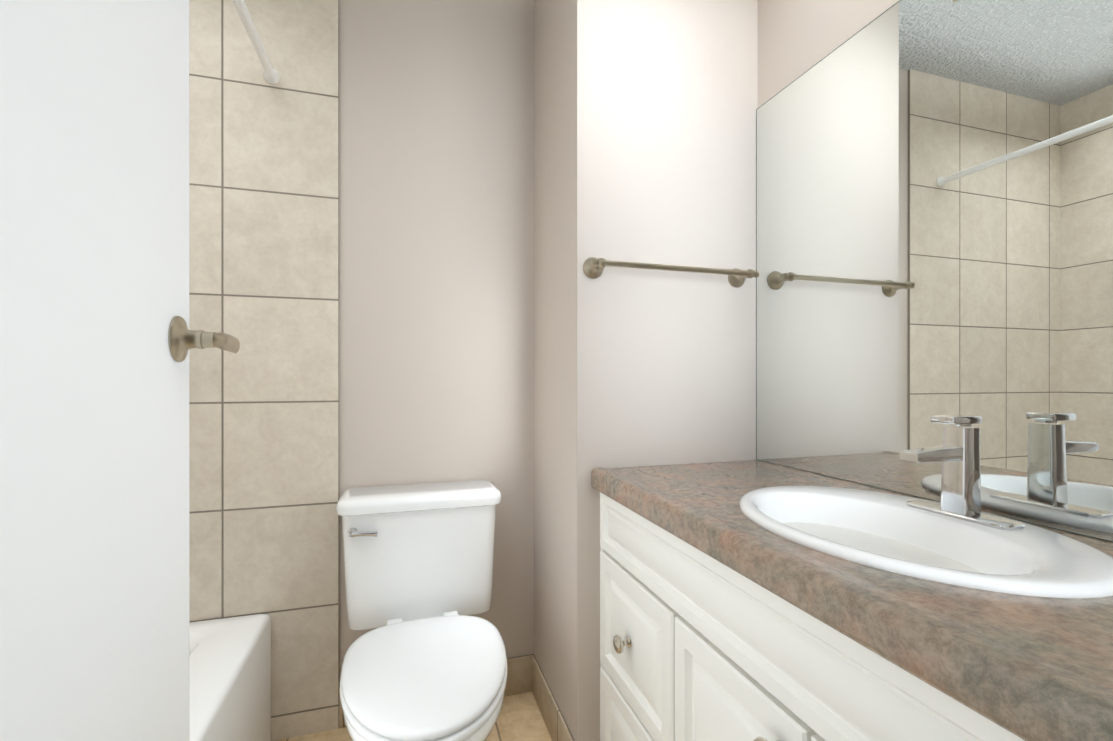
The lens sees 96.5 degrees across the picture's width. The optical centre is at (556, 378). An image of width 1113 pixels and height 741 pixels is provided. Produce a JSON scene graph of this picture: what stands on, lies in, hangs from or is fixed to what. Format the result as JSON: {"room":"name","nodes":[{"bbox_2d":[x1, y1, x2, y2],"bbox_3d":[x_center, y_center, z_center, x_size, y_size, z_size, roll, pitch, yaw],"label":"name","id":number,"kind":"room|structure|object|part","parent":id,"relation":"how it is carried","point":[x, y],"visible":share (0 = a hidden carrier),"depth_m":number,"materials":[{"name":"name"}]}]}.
{"room":"bathroom","nodes":[
{"label":"bathroom","id":0,"kind":"room"},
{"bbox_2d":[276,692,551,740],"bbox_3d":[-0.162,1.124,0.128,2.416,0.080,3.209,0,0,-17],"label":"floor","id":1,"kind":"structure","parent":0,"point":[520,718],"depth_m":1.54,"materials":[{"name":"tile"}]},
{"bbox_2d":[189,614,270,740],"bbox_3d":[-1.023,0.888,0.625,0.835,0.391,1.530,0,0,-17],"label":"bathtub","id":2,"kind":"object","parent":1,"relation":"on","point":[230,679],"visible":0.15,"depth_m":1.25,"materials":[{"name":"white ceramic"}]},
{"bbox_2d":[336,480,506,740],"bbox_3d":[-0.334,0.712,1.262,0.466,0.742,0.721,0,0,-17],"label":"toilet","id":3,"kind":"object","parent":1,"relation":"on","point":[425,659],"visible":1,"depth_m":1.38,"materials":[{"name":"white ceramic"}]},
{"bbox_3d":[-0.537,0.428,1.376,0.080,0.026,0.031,0,0,-17],"label":"lever","id":4,"kind":"part","parent":3,"relation":"part of","materials":[{"name":"silver metal"}]},
{"bbox_3d":[-0.412,0.547,1.519,0.438,0.328,0.172,0,0,-17],"label":"tank","id":5,"kind":"part","parent":3,"relation":"part of","materials":[{"name":"white ceramic"}]},
{"bbox_3d":[-0.297,0.687,1.141,0.380,0.018,0.468,0,0,-17],"label":"seat","id":6,"kind":"part","parent":3,"relation":"part of","materials":[{"name":"white plastic"}]},
{"bbox_3d":[-0.304,0.674,1.165,0.376,0.042,0.505,0,0,-17],"label":"lid","id":7,"kind":"part","parent":3,"relation":"part of","materials":[{"name":"white plastic"}]},
{"bbox_3d":[-0.315,0.890,1.202,0.366,0.385,0.588,0,0,-17],"label":"bowl","id":8,"kind":"part","parent":3,"relation":"part of","materials":[{"name":"white ceramic"}]},
{"bbox_2d":[591,414,1112,740],"bbox_3d":[0.481,0.572,0.865,0.550,1.022,1.066,0,0,-17],"label":"bathroom vanity","id":9,"kind":"object","parent":1,"relation":"on","point":[751,600],"visible":1,"depth_m":0.69,"materials":[{"name":"white"}]},
{"bbox_2d":[739,486,1112,597],"bbox_3d":[0.536,0.305,0.799,0.408,0.158,0.528,0,0,-17],"label":"sink","id":10,"kind":"object","parent":9,"relation":"in","point":[912,547],"depth_m":0.74,"materials":[{"name":"white ceramic"}]},
{"bbox_2d":[900,414,1024,530],"bbox_3d":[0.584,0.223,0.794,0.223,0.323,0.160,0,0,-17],"label":"faucet","id":11,"kind":"object","parent":9,"relation":"on","point":[959,508],"depth_m":0.80,"materials":[{"name":"silver metal"}]},
{"bbox_2d":[339,0,533,686],"bbox_3d":[-0.617,-0.150,1.614,2.216,2.465,0.100,0,0,-17],"label":"wall","id":12,"kind":"structure","parent":0,"point":[436,240],"depth_m":1.64,"materials":[{"name":"beige paint"}]},
{"bbox_2d":[189,0,338,740],"bbox_3d":[-1.162,-0.150,1.390,1.022,2.465,0.010,0,0,-17],"label":"wall tile","id":13,"kind":"structure","parent":12,"relation":"attached to","point":[264,291],"depth_m":1.48,"materials":[{"name":"beige tile"}]},
{"bbox_2d":[232,0,279,83],"bbox_3d":[-0.623,-0.897,0.744,0.042,0.042,1.537,0,0,-17],"label":"shower curtain rod","id":14,"kind":"object","parent":13,"relation":"attached to","point":[270,74],"visible":1,"depth_m":1.31,"materials":[{"name":"white metal"}]},
{"bbox_2d":[339,654,533,727],"bbox_3d":[-0.375,1.020,1.631,0.624,0.125,0.010,0,0,-17],"label":"baseboard","id":15,"kind":"structure","parent":12,"relation":"attached to","point":[519,675],"depth_m":1.70,"materials":[{"name":"tile"}]},
{"bbox_2d":[534,0,757,740],"bbox_3d":[0.256,-0.150,1.592,0.560,2.465,0.453,0,0,-17],"label":"wall","id":16,"kind":"structure","parent":0,"point":[644,131],"depth_m":1.38,"materials":[{"name":"beige paint"}]},
{"bbox_2d":[532,655,573,740],"bbox_3d":[-0.014,1.020,1.499,0.010,0.125,0.453,0,0,-17],"label":"baseboard return","id":17,"kind":"object","parent":16,"relation":"attached to","point":[554,720],"visible":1,"depth_m":1.52,"materials":[{"name":"tile"}]},
{"bbox_2d":[583,257,759,287],"bbox_3d":[0.318,-0.289,1.335,0.499,0.056,0.074,0,0,-17],"label":"towel rail","id":18,"kind":"object","parent":16,"relation":"attached to","point":[593,267],"visible":1,"depth_m":1.30,"materials":[{"name":"silver metal"}]},
{"bbox_2d":[758,0,898,107],"bbox_3d":[0.945,-0.149,0.466,0.100,2.465,3.209,0,0,-17],"label":"wall","id":19,"kind":"structure","parent":0,"point":[797,39],"depth_m":1.30,"materials":[{"name":"beige paint"}]},
{"bbox_2d":[756,0,1112,541],"bbox_3d":[0.742,-0.273,0.947,0.006,1.024,1.063,0,0,-17],"label":"mirror","id":20,"kind":"object","parent":19,"relation":"attached to","point":[934,207],"visible":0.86,"depth_m":0.94,"materials":[{"name":"clear glass"}]},
{"bbox_3d":[-0.754,-0.149,-0.163,0.915,2.465,0.120,0,0,-17],"label":"wall","id":21,"kind":"structure","parent":0,"visible":0},
{"bbox_2d":[0,0,239,740],"bbox_3d":[-0.438,0.060,0.398,0.150,2.023,0.752,0,0,-20],"label":"door","id":22,"kind":"structure","parent":21,"relation":"in","point":[99,339],"depth_m":0.49,"materials":[{"name":"white wood"}]},
{"bbox_3d":[-0.502,-0.054,0.715,0.058,0.064,0.111,0,0,-20],"label":"handle","id":23,"kind":"part","parent":22,"relation":"part of","materials":[{"name":"silver metal"}]}
]}

